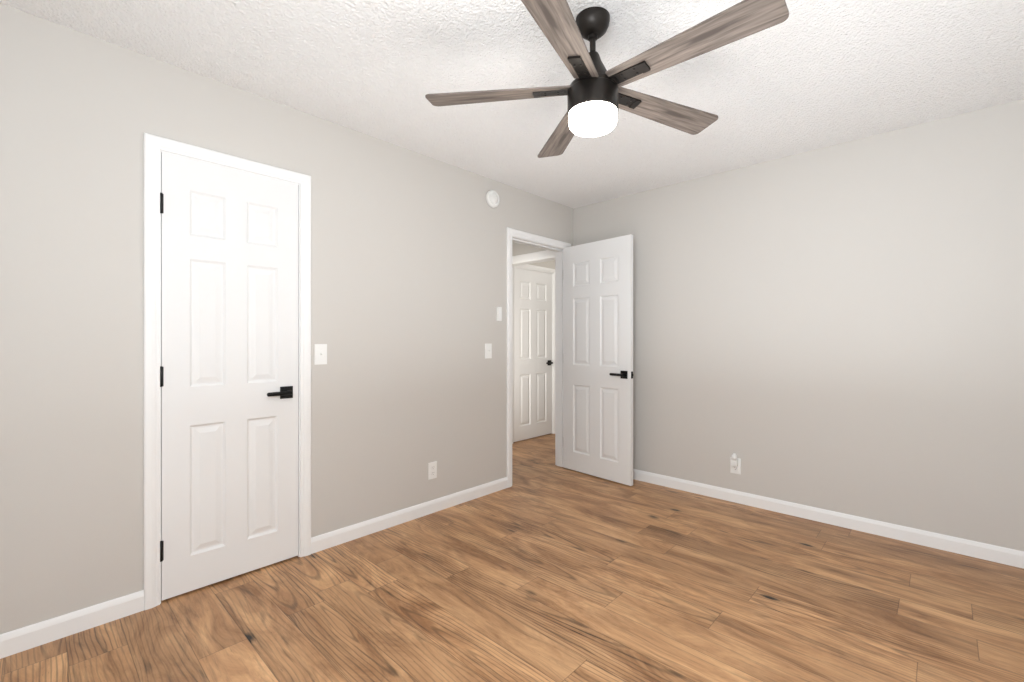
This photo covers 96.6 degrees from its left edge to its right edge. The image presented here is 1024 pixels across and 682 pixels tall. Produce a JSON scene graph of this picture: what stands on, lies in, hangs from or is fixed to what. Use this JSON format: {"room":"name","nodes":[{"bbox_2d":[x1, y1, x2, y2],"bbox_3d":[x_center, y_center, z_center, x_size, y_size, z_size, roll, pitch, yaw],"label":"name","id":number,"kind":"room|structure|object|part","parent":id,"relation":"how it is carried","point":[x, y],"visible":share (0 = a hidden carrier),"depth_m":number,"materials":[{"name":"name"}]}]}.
{"room":"empty bedroom","nodes":[
{"label":"empty bedroom","id":0,"kind":"room"},
{"bbox_2d":[0,3,572,633],"bbox_3d":[-0.284,-0.040,3.507,0.120,2.440,5.740,0,0,43],"label":"wall","id":1,"kind":"structure","parent":0,"point":[408,285],"depth_m":2.01,"materials":[{"name":"grey paint"}]},
{"bbox_2d":[0,590,143,658],"bbox_3d":[-1.871,1.137,1.732,0.013,0.085,0.741,0,0,43],"label":"baseboard","id":2,"kind":"structure","parent":1,"relation":"attached to","point":[39,633],"depth_m":1.83,"materials":[{"name":"white wood"}]},
{"bbox_2d":[143,133,310,609],"bbox_3d":[-1.396,0.133,2.294,0.170,2.094,0.728,0,0,43],"label":"closet door","id":3,"kind":"structure","parent":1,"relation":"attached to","point":[298,347],"depth_m":2.23,"materials":[{"name":"white wood"}]},
{"bbox_3d":[-1.386,0.155,2.283,0.140,2.030,0.616,0,0,43],"label":"closet door","id":4,"kind":"part","parent":3,"relation":"part of","materials":[{"name":"white wood"}]},
{"bbox_2d":[315,344,326,364],"bbox_3d":[-1.074,0.075,2.570,0.019,0.115,0.070,0,0,43],"label":"light switch","id":5,"kind":"object","parent":1,"relation":"attached to","point":[320,353],"visible":1,"depth_m":2.57,"materials":[{"name":"white plastic"}]},
{"bbox_2d":[311,477,507,553],"bbox_3d":[-0.577,1.137,3.100,0.013,0.085,1.569,0,0,43],"label":"baseboard","id":6,"kind":"structure","parent":1,"relation":"attached to","point":[344,534],"depth_m":2.94,"materials":[{"name":"white wood"}]},
{"bbox_2d":[428,461,436,479],"bbox_3d":[-0.545,0.891,3.138,0.008,0.115,0.070,0,0,43],"label":"electrical outlet","id":7,"kind":"object","parent":1,"relation":"attached to","point":[432,470],"visible":1,"depth_m":3.13,"materials":[{"name":"white plastic"}]},
{"bbox_2d":[485,344,491,358],"bbox_3d":[-0.177,0.077,3.519,0.019,0.115,0.070,0,0,43],"label":"light switch","id":8,"kind":"object","parent":1,"relation":"attached to","point":[488,350],"visible":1,"depth_m":3.52,"materials":[{"name":"white plastic"}]},
{"bbox_2d":[486,190,499,207],"bbox_3d":[-0.144,-1.104,3.541,0.038,0.132,0.132,0,0,43],"label":"smoke detector","id":9,"kind":"object","parent":1,"relation":"attached to","point":[492,199],"visible":1,"depth_m":3.52,"materials":[{"name":"white plastic"}]},
{"bbox_2d":[497,307,501,320],"bbox_3d":[-0.099,-0.214,3.603,0.018,0.110,0.042,0,0,43],"label":"switch","id":10,"kind":"object","parent":1,"relation":"attached to","point":[499,313],"visible":1,"depth_m":3.59,"materials":[{"name":"white plastic"}]},
{"bbox_2d":[507,227,570,487],"bbox_3d":[0.208,0.133,4.027,0.154,2.094,0.856,0,0,43],"label":"door frame","id":11,"kind":"structure","parent":1,"relation":"attached to","point":[559,355],"depth_m":4.15,"materials":[{"name":"white wood"}]},
{"bbox_2d":[563,234,632,485],"bbox_3d":[0.718,0.155,3.947,0.739,2.030,0.157,0,0,43],"label":"bedroom door","id":12,"kind":"structure","parent":1,"relation":"in","point":[597,358],"depth_m":3.91,"materials":[{"name":"white painted wood"},{"name":"black metal"}]},
{"bbox_2d":[0,433,1023,681],"bbox_3d":[0.522,1.205,2.744,4.440,0.050,5.740,0,0,43],"label":"floor","id":13,"kind":"structure","parent":0,"point":[544,567],"depth_m":2.02,"materials":[{"name":"brown wood"}]},
{"bbox_2d":[0,0,1023,208],"bbox_3d":[0.522,-1.285,2.744,4.440,0.050,5.740,0,0,43],"label":"ceiling","id":14,"kind":"structure","parent":0,"point":[808,75],"depth_m":2.12,"materials":[{"name":"white paint"}]},
{"bbox_2d":[425,0,788,157],"bbox_3d":[0.349,-1.042,1.750,1.231,0.436,1.290,0,0,43],"label":"fan","id":15,"kind":"object","parent":14,"relation":"hanging from","point":[597,93],"visible":1,"depth_m":1.69,"materials":[{"name":"wood"}]},
{"bbox_3d":[-0.055,-0.987,1.834,0.576,0.033,0.139,0,0,8],"label":"blade","id":16,"kind":"part","parent":15,"relation":"part of","materials":[{"name":"brown wood"}]},
{"bbox_3d":[0.153,-0.987,1.447,0.139,0.033,0.576,0,0,26],"label":"blade","id":17,"kind":"part","parent":15,"relation":"part of","materials":[{"name":"brown wood"}]},
{"bbox_3d":[0.249,-0.987,2.151,0.139,0.033,0.576,0,0,-10],"label":"blade","id":18,"kind":"part","parent":15,"relation":"part of","materials":[{"name":"brown wood"}]},
{"bbox_3d":[0.645,-0.987,1.960,0.576,0.033,0.139,0,0,-28],"label":"blade","id":19,"kind":"part","parent":15,"relation":"part of","materials":[{"name":"brown wood"}]},
{"bbox_3d":[0.586,-0.987,1.524,0.576,0.033,0.139,0,0,44],"label":"blade","id":20,"kind":"part","parent":15,"relation":"part of","materials":[{"name":"brown wood"}]},
{"bbox_2d":[512,242,544,255],"bbox_3d":[0.293,-1.065,4.881,0.930,0.390,0.110,0,0,43],"label":"wall","id":21,"kind":"structure","parent":0,"point":[519,249],"depth_m":4.97,"materials":[{"name":"grey paint"}]},
{"bbox_2d":[529,260,554,268],"bbox_3d":[-0.233,-0.040,5.089,0.120,2.440,3.370,0,0,43],"label":"wall","id":22,"kind":"structure","parent":0,"point":[548,264],"depth_m":5.71,"materials":[{"name":"grey paint"}]},
{"bbox_2d":[512,250,554,443],"bbox_3d":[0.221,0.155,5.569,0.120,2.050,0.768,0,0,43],"label":"door frame","id":23,"kind":"structure","parent":22,"relation":"in","point":[552,345],"depth_m":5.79,"materials":[{"name":"white wood"}]},
{"bbox_2d":[513,267,552,441],"bbox_3d":[0.252,0.155,5.546,0.140,2.030,0.734,0,0,43],"label":"hall door","id":24,"kind":"structure","parent":23,"relation":"attached to","point":[532,354],"depth_m":5.52,"materials":[{"name":"white painted wood"},{"name":"black metal"}]},
{"bbox_2d":[573,99,1023,550],"bbox_3d":[1.813,-0.040,3.258,3.270,2.440,0.120,0,0,43],"label":"wall","id":25,"kind":"structure","parent":0,"point":[838,328],"depth_m":2.88,"materials":[{"name":"grey paint"}]},
{"bbox_2d":[730,453,740,473],"bbox_3d":[1.622,0.894,3.324,0.070,0.152,0.046,0,0,43],"label":"electrical outlet","id":26,"kind":"object","parent":25,"relation":"attached to","point":[735,464],"visible":1,"depth_m":3.32,"materials":[{"name":"white plastic"}]},
{"bbox_2d":[633,469,1023,568],"bbox_3d":[1.724,1.137,3.251,3.150,0.085,0.013,0,0,43],"label":"baseboard","id":27,"kind":"structure","parent":25,"relation":"attached to","point":[997,554],"depth_m":2.86,"materials":[{"name":"white wood"}]}
]}

